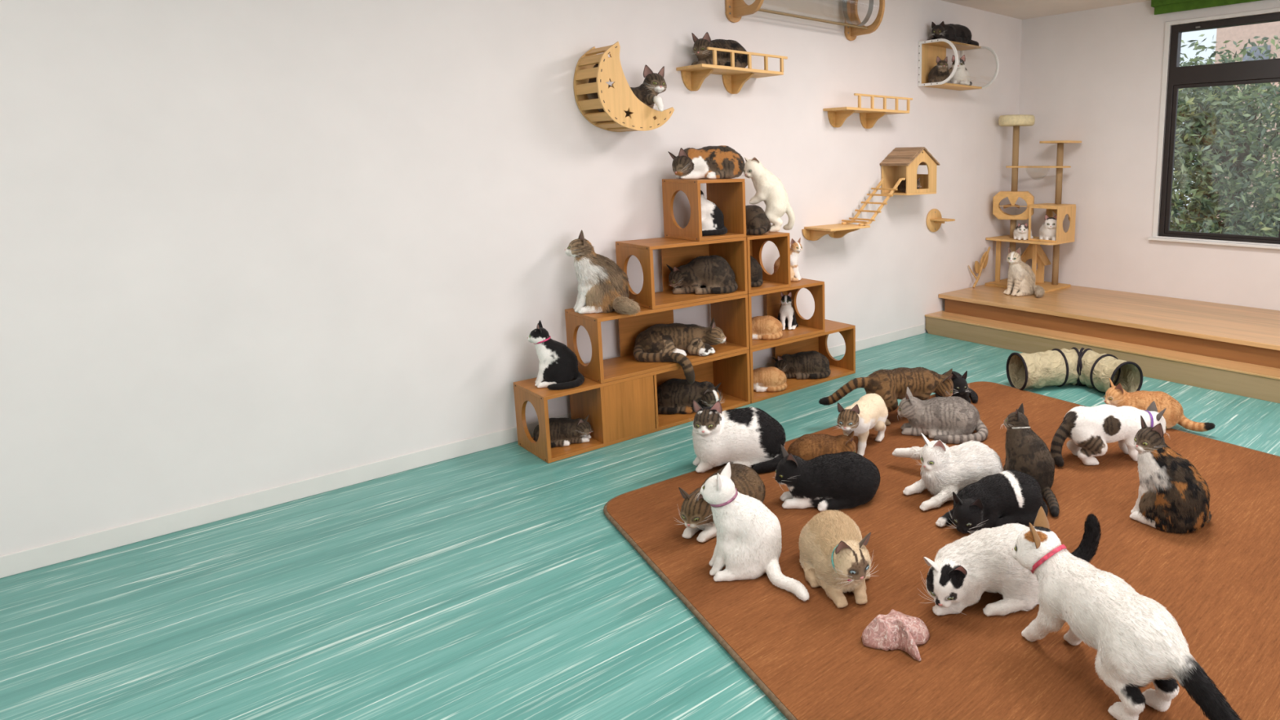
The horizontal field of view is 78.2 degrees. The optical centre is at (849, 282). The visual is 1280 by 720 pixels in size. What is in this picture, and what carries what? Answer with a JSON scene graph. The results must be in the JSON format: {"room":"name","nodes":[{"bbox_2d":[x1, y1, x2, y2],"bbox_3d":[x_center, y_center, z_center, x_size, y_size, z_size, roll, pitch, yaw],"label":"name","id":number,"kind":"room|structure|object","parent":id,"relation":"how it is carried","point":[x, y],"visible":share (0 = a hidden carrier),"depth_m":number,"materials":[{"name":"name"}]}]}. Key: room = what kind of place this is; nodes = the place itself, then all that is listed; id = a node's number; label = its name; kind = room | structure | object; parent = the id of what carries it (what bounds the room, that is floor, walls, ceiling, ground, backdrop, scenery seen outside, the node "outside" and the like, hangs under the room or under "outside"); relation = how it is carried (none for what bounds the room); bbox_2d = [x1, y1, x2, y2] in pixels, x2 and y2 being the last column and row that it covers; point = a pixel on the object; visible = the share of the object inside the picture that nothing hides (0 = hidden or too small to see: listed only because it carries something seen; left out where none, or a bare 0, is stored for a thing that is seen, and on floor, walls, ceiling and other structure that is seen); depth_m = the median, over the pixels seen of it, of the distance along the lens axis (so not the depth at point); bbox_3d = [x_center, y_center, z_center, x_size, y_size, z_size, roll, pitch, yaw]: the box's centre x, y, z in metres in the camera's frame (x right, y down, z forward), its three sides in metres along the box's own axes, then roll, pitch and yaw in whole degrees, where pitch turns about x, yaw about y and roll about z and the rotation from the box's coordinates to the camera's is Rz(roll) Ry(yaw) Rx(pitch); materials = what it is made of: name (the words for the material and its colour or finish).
{"room":"cat cafe","nodes":[
{"label":"cat cafe","id":0,"kind":"room"},
{"bbox_2d":[0,0,1022,555],"bbox_3d":[-1.616,-0.563,4.130,0.120,2.790,9.440,9,13,44],"label":"wall","id":1,"kind":"structure","parent":0,"point":[246,246],"depth_m":3.45,"materials":[{"name":"paint"}]},
{"bbox_2d":[0,324,924,578],"bbox_3d":[-2.062,0.865,3.801,0.008,0.082,7.775,9,13,44],"label":"baseboard","id":2,"kind":"structure","parent":1,"relation":"attached to","point":[24,561],"depth_m":3.29,"materials":[{"name":"plastic"}]},
{"bbox_2d":[573,41,674,132],"bbox_3d":[-1.239,-1.064,4.151,0.271,0.457,0.455,9,13,44],"label":"moon perch","id":3,"kind":"object","parent":1,"relation":"attached to","point":[617,99],"visible":0.99,"depth_m":4.02,"materials":[{"name":"brown wood"}]},
{"bbox_2d":[586,63,667,116],"bbox_3d":[-1.224,-1.058,4.156,0.414,0.294,0.226,-2,9,-8],"label":"cat","id":4,"kind":"object","parent":3,"relation":"on","point":[654,84],"visible":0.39,"depth_m":4.16},
{"bbox_2d":[675,47,787,93],"bbox_3d":[-0.716,-1.294,4.664,0.272,0.230,0.655,9,13,44],"label":"wall shelf","id":5,"kind":"object","parent":1,"relation":"attached to","point":[693,77],"visible":1,"depth_m":4.58,"materials":[{"name":"brown wood"}]},
{"bbox_2d":[688,31,747,67],"bbox_3d":[-0.791,-1.402,4.601,0.391,0.194,0.222,-9,13,-43],"label":"cat","id":6,"kind":"object","parent":5,"relation":"on","point":[704,55],"visible":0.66,"depth_m":4.51},
{"bbox_2d":[724,0,884,40],"bbox_3d":[-0.249,-1.893,5.009,0.331,0.410,1.185,9,13,44],"label":"tunnel","id":7,"kind":"object","parent":1,"relation":"attached to","point":[735,9],"visible":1,"depth_m":5.26,"materials":[{"name":"clear acrylic"},{"name":"birch wood"}]},
{"bbox_2d":[801,223,870,240],"bbox_3d":[-0.094,-0.354,5.459,0.274,0.101,0.427,9,13,44],"label":"wall shelf","id":8,"kind":"object","parent":1,"relation":"attached to","point":[837,230],"visible":0.98,"depth_m":5.42,"materials":[{"name":"brown wood"}]},
{"bbox_2d":[841,177,905,226],"bbox_3d":[0.184,-0.612,5.671,0.257,0.335,0.501,9,13,44],"label":"ladder","id":9,"kind":"object","parent":8,"relation":"on","point":[867,202],"visible":1,"depth_m":5.66,"materials":[{"name":"brown wood"}]},
{"bbox_2d":[822,93,912,128],"bbox_3d":[0.148,-1.260,5.590,0.242,0.230,0.720,9,13,44],"label":"wall shelf","id":10,"kind":"object","parent":1,"relation":"attached to","point":[837,117],"visible":1,"depth_m":5.49,"materials":[{"name":"brown wood"}]},
{"bbox_2d":[880,146,940,195],"bbox_3d":[0.479,-0.880,5.960,0.289,0.367,0.404,9,13,44],"label":"house","id":11,"kind":"object","parent":1,"relation":"attached to","point":[900,162],"visible":0.99,"depth_m":5.92,"materials":[{"name":"brown wood"}]},
{"bbox_2d":[897,177,919,191],"bbox_3d":[0.483,-0.776,5.992,0.136,0.117,0.232,-7,11,-35],"label":"cat","id":12,"kind":"object","parent":11,"relation":"in","point":[902,186],"visible":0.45,"depth_m":5.97},
{"bbox_2d":[926,208,955,231],"bbox_3d":[0.792,-0.520,6.409,0.198,0.200,0.200,9,13,44],"label":"step","id":13,"kind":"structure","parent":1,"relation":"attached to","point":[935,220],"depth_m":6.43,"materials":[{"name":"brown wood"}]},
{"bbox_2d":[918,38,999,90],"bbox_3d":[0.900,-1.780,6.181,0.388,0.352,0.588,9,13,44],"label":"capsule","id":14,"kind":"object","parent":1,"relation":"attached to","point":[929,51],"visible":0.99,"depth_m":6.18,"materials":[{"name":"white plastic"}]},
{"bbox_2d":[928,56,951,83],"bbox_3d":[0.743,-1.714,6.102,0.194,0.206,0.248,-1,9,-8],"label":"cat","id":15,"kind":"object","parent":14,"relation":"on","point":[940,73],"visible":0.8,"depth_m":6.03},
{"bbox_2d":[928,21,978,45],"bbox_3d":[0.869,-2.048,6.224,0.590,0.159,0.244,-9,13,-43],"label":"cat","id":16,"kind":"object","parent":14,"relation":"on","point":[953,33],"visible":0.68,"depth_m":6.09},
{"bbox_2d":[948,54,972,85],"bbox_3d":[0.911,-1.755,6.254,0.219,0.236,0.279,1,9,6],"label":"cat","id":17,"kind":"object","parent":14,"relation":"on","point":[962,75],"visible":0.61,"depth_m":6.17},
{"bbox_2d":[0,332,1279,719],"bbox_3d":[0.797,1.242,2.051,6.840,0.120,9.440,9,13,44],"label":"floor","id":18,"kind":"structure","parent":0,"point":[497,583],"depth_m":2.57,"materials":[{"name":"teal plastic"}]},
{"bbox_2d":[513,350,751,463],"bbox_3d":[-1.192,0.642,4.321,0.365,0.346,1.285,9,13,44],"label":"shelf unit","id":19,"kind":"object","parent":18,"relation":"on","point":[619,411],"visible":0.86,"depth_m":4.06,"materials":[{"name":"brown wood"}]},
{"bbox_2d":[526,320,584,390],"bbox_3d":[-1.519,0.367,3.897,0.260,0.333,0.231,-4,10,-21],"label":"cat","id":20,"kind":"object","parent":19,"relation":"on","point":[557,365],"visible":1,"depth_m":3.87},
{"bbox_2d":[533,414,591,447],"bbox_3d":[-1.520,0.781,3.992,0.292,0.138,0.166,-2,9,-10],"label":"cat","id":21,"kind":"object","parent":19,"relation":"on","point":[564,432],"visible":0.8,"depth_m":3.96},
{"bbox_2d":[564,293,749,383],"bbox_3d":[-1.087,0.282,4.373,0.365,0.346,0.980,9,13,44],"label":"shelf unit","id":22,"kind":"object","parent":19,"relation":"on","point":[730,314],"visible":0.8,"depth_m":4.36,"materials":[{"name":"brown wood"}]},
{"bbox_2d":[564,230,639,315],"bbox_3d":[-1.335,-0.053,4.016,0.315,0.429,0.361,-4,10,-24],"label":"cat","id":23,"kind":"object","parent":22,"relation":"on","point":[602,287],"visible":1,"depth_m":4.00},
{"bbox_2d":[633,317,726,383],"bbox_3d":[-1.005,0.392,4.421,0.480,0.309,0.392,2,9,11],"label":"cat","id":24,"kind":"object","parent":22,"relation":"on","point":[669,342],"visible":1,"depth_m":4.38},
{"bbox_2d":[615,236,747,309],"bbox_3d":[-0.976,-0.079,4.431,0.365,0.346,0.657,9,13,44],"label":"shelf unit","id":25,"kind":"object","parent":22,"relation":"on","point":[676,252],"visible":0.72,"depth_m":4.40,"materials":[{"name":"brown wood"}]},
{"bbox_2d":[666,255,737,293],"bbox_3d":[-0.884,-0.049,4.519,0.420,0.215,0.233,-3,10,-16],"label":"cat","id":26,"kind":"object","parent":25,"relation":"on","point":[707,274],"visible":1,"depth_m":4.45},
{"bbox_2d":[662,177,746,241],"bbox_3d":[-0.866,-0.441,4.489,0.365,0.346,0.336,9,13,44],"label":"shelf unit","id":27,"kind":"object","parent":25,"relation":"on","point":[728,195],"visible":0.94,"depth_m":4.46,"materials":[{"name":"brown wood"}]},
{"bbox_2d":[667,145,745,178],"bbox_3d":[-0.845,-0.712,4.473,0.468,0.192,0.243,-6,11,-33],"label":"cat","id":28,"kind":"object","parent":27,"relation":"on","point":[720,162],"visible":1,"depth_m":4.39},
{"bbox_2d":[686,190,727,235],"bbox_3d":[-0.840,-0.431,4.463,0.216,0.294,0.201,-5,10,-25],"label":"cat","id":29,"kind":"object","parent":27,"relation":"on","point":[712,217],"visible":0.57,"depth_m":4.44},
{"bbox_2d":[657,377,723,413],"bbox_3d":[-0.967,0.672,4.514,0.430,0.180,0.239,0,9,4],"label":"cat","id":30,"kind":"object","parent":19,"relation":"on","point":[674,395],"visible":0.79,"depth_m":4.44},
{"bbox_2d":[748,319,855,403],"bbox_3d":[-0.414,0.510,5.110,0.365,0.346,0.935,9,13,44],"label":"shelf unit","id":31,"kind":"object","parent":18,"relation":"on","point":[845,366],"visible":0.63,"depth_m":5.29,"materials":[{"name":"brown wood"}]},
{"bbox_2d":[753,366,786,391],"bbox_3d":[-0.570,0.619,4.906,0.321,0.157,0.178,-1,9,-8],"label":"cat","id":32,"kind":"object","parent":31,"relation":"on","point":[769,379],"visible":0.64,"depth_m":4.85},
{"bbox_2d":[747,278,825,349],"bbox_3d":[-0.518,0.185,4.950,0.365,0.346,0.640,9,13,44],"label":"shelf unit","id":33,"kind":"object","parent":31,"relation":"on","point":[815,324],"visible":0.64,"depth_m":5.05,"materials":[{"name":"brown wood"}]},
{"bbox_2d":[751,315,782,339],"bbox_3d":[-0.583,0.286,4.851,0.307,0.137,0.173,-1,9,-2],"label":"cat","id":34,"kind":"object","parent":33,"relation":"on","point":[765,327],"visible":0.56,"depth_m":4.79},
{"bbox_2d":[745,231,791,293],"bbox_3d":[-0.624,-0.139,4.788,0.365,0.346,0.340,9,13,44],"label":"shelf unit","id":35,"kind":"object","parent":33,"relation":"on","point":[755,243],"visible":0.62,"depth_m":4.79,"materials":[{"name":"brown wood"}]},
{"bbox_2d":[750,255,763,287],"bbox_3d":[-0.634,-0.118,4.755,0.214,0.272,0.152,5,11,28],"label":"cat","id":36,"kind":"object","parent":35,"relation":"on","point":[756,269],"visible":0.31,"depth_m":4.71},
{"bbox_2d":[745,204,770,235],"bbox_3d":[-0.639,-0.396,4.731,0.330,0.175,0.195,6,11,34],"label":"cat","id":37,"kind":"object","parent":35,"relation":"on","point":[757,223],"visible":0.54,"depth_m":4.64},
{"bbox_2d":[742,156,795,231],"bbox_3d":[-0.513,-0.561,4.822,0.322,0.472,0.183,-1,9,-5],"label":"cat","id":38,"kind":"object","parent":35,"relation":"on","point":[770,189],"visible":0.97,"depth_m":4.75},
{"bbox_2d":[777,292,798,329],"bbox_3d":[-0.422,0.182,5.113,0.142,0.258,0.201,-1,9,-4],"label":"cat","id":39,"kind":"object","parent":33,"relation":"on","point":[786,316],"visible":0.89,"depth_m":5.06},
{"bbox_2d":[772,237,804,281],"bbox_3d":[-0.423,-0.155,5.067,0.217,0.284,0.157,0,9,4],"label":"cat","id":40,"kind":"object","parent":33,"relation":"on","point":[796,247],"visible":0.61,"depth_m":5.02},
{"bbox_2d":[771,350,831,379],"bbox_3d":[-0.334,0.563,5.192,0.408,0.171,0.220,-2,9,-12],"label":"cat","id":41,"kind":"object","parent":31,"relation":"on","point":[808,364],"visible":0.91,"depth_m":5.13},
{"bbox_2d":[603,381,1279,719],"bbox_3d":[0.965,1.050,2.782,3.708,0.019,3.294,9,13,44],"label":"rug","id":42,"kind":"object","parent":18,"relation":"on","point":[1220,582],"visible":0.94,"depth_m":2.59,"materials":[{"name":"orange carpet"}]},
{"bbox_2d":[675,462,765,542],"bbox_3d":[-0.534,0.881,3.121,0.263,0.216,0.473,4,10,26],"label":"cat","id":43,"kind":"object","parent":42,"relation":"on","point":[696,513],"visible":0.45,"depth_m":2.98},
{"bbox_2d":[686,399,786,473],"bbox_3d":[-0.534,0.719,3.673,0.454,0.357,0.306,-4,10,-19],"label":"cat","id":44,"kind":"object","parent":42,"relation":"on","point":[750,437],"visible":0.95,"depth_m":3.59},
{"bbox_2d":[695,462,808,601],"bbox_3d":[-0.309,0.857,2.703,0.450,0.396,0.248,3,10,21],"label":"cat","id":45,"kind":"object","parent":42,"relation":"on","point":[748,544],"visible":1,"depth_m":2.67},
{"bbox_2d":[786,431,856,460],"bbox_3d":[-0.144,0.821,3.664,0.358,0.157,0.220,-1,9,-8],"label":"cat","id":46,"kind":"object","parent":42,"relation":"on","point":[806,446],"visible":0.48,"depth_m":3.63},
{"bbox_2d":[772,444,880,511],"bbox_3d":[-0.097,0.831,3.296,0.465,0.254,0.252,-3,10,-14],"label":"cat","id":47,"kind":"object","parent":42,"relation":"on","point":[845,479],"visible":0.99,"depth_m":3.21},
{"bbox_2d":[797,509,878,608],"bbox_3d":[-0.036,0.934,2.687,0.248,0.247,0.456,-3,10,-16],"label":"cat","id":48,"kind":"object","parent":42,"relation":"on","point":[834,557],"visible":1,"depth_m":2.58},
{"bbox_2d":[835,393,888,456],"bbox_3d":[0.053,0.711,3.876,0.176,0.303,0.472,5,10,27],"label":"cat","id":49,"kind":"object","parent":42,"relation":"on","point":[869,411],"visible":0.93,"depth_m":3.79},
{"bbox_2d":[818,366,953,425],"bbox_3d":[0.232,0.643,4.286,0.812,0.303,0.224,-4,10,-21],"label":"cat","id":50,"kind":"object","parent":42,"relation":"on","point":[891,385],"visible":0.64,"depth_m":4.22},
{"bbox_2d":[861,608,929,661],"bbox_3d":[0.149,1.069,2.348,0.209,0.087,0.161,4,10,24],"label":"cloth","id":51,"kind":"object","parent":42,"relation":"on","point":[894,630],"visible":1,"depth_m":2.31,"materials":[{"name":"pink fabric"}]},
{"bbox_2d":[897,386,988,444],"bbox_3d":[0.502,0.709,4.075,0.495,0.240,0.311,0,9,1],"label":"cat","id":52,"kind":"object","parent":42,"relation":"on","point":[948,420],"visible":0.99,"depth_m":4.03},
{"bbox_2d":[892,432,1003,511],"bbox_3d":[0.403,0.781,3.490,0.486,0.287,0.500,-6,11,-30],"label":"cat","id":53,"kind":"object","parent":42,"relation":"on","point":[944,469],"visible":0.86,"depth_m":3.31},
{"bbox_2d":[935,370,977,403],"bbox_3d":[0.668,0.619,4.627,0.272,0.238,0.426,-1,9,-4],"label":"cat","id":54,"kind":"object","parent":42,"relation":"on","point":[961,388],"visible":0.55,"depth_m":4.46},
{"bbox_2d":[935,469,1048,533],"bbox_3d":[0.588,0.893,3.122,0.494,0.183,0.259,-4,10,-21],"label":"cat","id":55,"kind":"object","parent":42,"relation":"on","point":[1010,496],"visible":0.95,"depth_m":3.06},
{"bbox_2d":[920,512,1102,616],"bbox_3d":[0.556,0.956,2.573,0.673,0.237,0.250,-3,10,-14],"label":"cat","id":56,"kind":"object","parent":42,"relation":"on","point":[978,562],"visible":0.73,"depth_m":2.47},
{"bbox_2d":[1000,403,1059,516],"bbox_3d":[0.843,0.767,3.338,0.205,0.359,0.447,-5,10,-26],"label":"cat","id":57,"kind":"object","parent":42,"relation":"on","point":[1027,453],"visible":0.72,"depth_m":3.34},
{"bbox_2d":[1049,400,1169,466],"bbox_3d":[1.279,0.744,3.731,0.611,0.274,0.222,-1,9,-6],"label":"cat","id":58,"kind":"object","parent":42,"relation":"on","point":[1088,429],"visible":0.93,"depth_m":3.66},
{"bbox_2d":[1010,506,1241,719],"bbox_3d":[0.783,0.971,1.995,0.227,0.392,0.972,-4,10,-22],"label":"cat","id":59,"kind":"object","parent":42,"relation":"on","point":[1138,642],"visible":1,"depth_m":2.00},
{"bbox_2d":[1100,378,1215,431],"bbox_3d":[1.727,0.682,4.223,0.573,0.235,0.234,3,10,18],"label":"cat","id":60,"kind":"object","parent":42,"relation":"on","point":[1117,396],"visible":0.65,"depth_m":4.17},
{"bbox_2d":[1129,415,1211,533],"bbox_3d":[1.331,0.776,3.100,0.304,0.414,0.287,8,13,43],"label":"cat","id":61,"kind":"object","parent":42,"relation":"on","point":[1173,496],"visible":1,"depth_m":3.01},
{"bbox_2d":[1006,346,1142,392],"bbox_3d":[1.449,0.590,4.880,0.667,0.255,0.553,-3,10,-18],"label":"tunnel","id":62,"kind":"object","parent":18,"relation":"on","point":[1058,367],"visible":0.94,"depth_m":4.88,"materials":[{"name":"beige fabric"}]},
{"bbox_2d":[924,284,1279,403],"bbox_3d":[3.508,0.563,4.763,6.592,0.319,1.416,9,13,44],"label":"stepped platform","id":63,"kind":"object","parent":18,"relation":"on","point":[1229,348],"visible":0.82,"depth_m":5.62,"materials":[{"name":"brown wood"}]},
{"bbox_2d":[968,246,991,288],"bbox_3d":[1.210,-0.139,6.981,0.076,0.362,0.288,9,13,44],"label":"branch","id":64,"kind":"object","parent":63,"relation":"on","point":[978,268],"visible":1,"depth_m":6.96,"materials":[{"name":"wood"}]},
{"bbox_2d":[1003,247,1044,297],"bbox_3d":[1.526,-0.093,6.532,0.288,0.418,0.342,-6,11,-33],"label":"cat","id":65,"kind":"object","parent":63,"relation":"on","point":[1021,278],"visible":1,"depth_m":6.52},
{"bbox_2d":[984,114,1081,293],"bbox_3d":[1.675,-0.736,6.926,0.704,1.562,0.525,9,13,44],"label":"cat tree","id":66,"kind":"object","parent":63,"relation":"on","point":[1034,251],"visible":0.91,"depth_m":6.89,"materials":[{"name":"brown wood"}]},
{"bbox_2d":[1013,222,1033,239],"bbox_3d":[1.598,-0.471,6.918,0.178,0.153,0.232,2,10,14],"label":"cat","id":67,"kind":"object","parent":66,"relation":"on","point":[1021,231],"visible":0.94,"depth_m":6.85},
{"bbox_2d":[1039,214,1057,240],"bbox_3d":[1.841,-0.502,6.839,0.230,0.237,0.293,2,10,16],"label":"cat","id":68,"kind":"object","parent":66,"relation":"on","point":[1047,231],"visible":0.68,"depth_m":6.74},
{"bbox_2d":[941,0,1151,19],"bbox_3d":[0.785,-1.630,1.581,6.840,0.120,9.440,9,13,44],"label":"ceiling","id":69,"kind":"structure","parent":0,"point":[1018,9],"depth_m":6.47,"materials":[{"name":"paint"}]},
{"bbox_2d":[1015,0,1279,311],"bbox_3d":[4.085,-0.740,5.067,6.720,2.790,0.120,9,13,44],"label":"wall","id":70,"kind":"structure","parent":0,"point":[1092,77],"depth_m":6.65,"materials":[{"name":"paint"}]},
{"bbox_2d":[1151,0,1262,14],"bbox_3d":[3.289,-2.150,5.474,2.190,0.128,0.069,9,13,44],"label":"window blind","id":71,"kind":"object","parent":70,"relation":"attached to","point":[1161,6],"visible":1,"depth_m":6.02,"materials":[{"name":"green fabric"}]},
{"bbox_2d":[1147,236,1279,249],"bbox_3d":[3.308,-0.265,5.797,2.019,0.022,0.065,9,13,44],"label":"trim","id":72,"kind":"structure","parent":70,"relation":"attached to","point":[1233,244],"depth_m":6.09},
{"bbox_2d":[1152,7,1279,245],"bbox_3d":[3.320,-1.156,5.668,1.979,1.777,0.024,9,13,44],"label":"trim","id":73,"kind":"structure","parent":70,"relation":"attached to","point":[1167,25],"depth_m":6.25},
{"bbox_2d":[1158,12,1279,244],"bbox_3d":[3.349,-1.152,5.699,1.895,1.735,0.085,9,13,44],"label":"window","id":74,"kind":"structure","parent":70,"relation":"in","point":[1260,71],"depth_m":6.10,"materials":[{"name":"brown metal"}]},
{"label":"outside","id":75,"kind":"structure","parent":0,"visible":0},
{"bbox_2d":[1170,206,1201,232],"bbox_3d":[26.369,-0.104,25.970,60.000,0.200,59.400,9,13,44],"label":"ground","id":76,"kind":"structure","parent":75,"point":[1180,206],"depth_m":50.67,"materials":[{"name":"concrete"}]},
{"bbox_2d":[1169,34,1279,237],"bbox_3d":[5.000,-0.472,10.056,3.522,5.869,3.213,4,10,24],"label":"foliage","id":77,"kind":"object","parent":76,"relation":"on","point":[1263,220],"visible":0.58,"depth_m":9.43,"materials":[{"name":"green plant"}]},
{"bbox_2d":[1204,21,1279,233],"bbox_3d":[19.164,-6.793,24.304,11.600,13.600,8.220,9,13,44],"label":"building","id":78,"kind":"structure","parent":76,"relation":"on","point":[1236,33],"depth_m":24.64,"materials":[{"name":"beige paint"}]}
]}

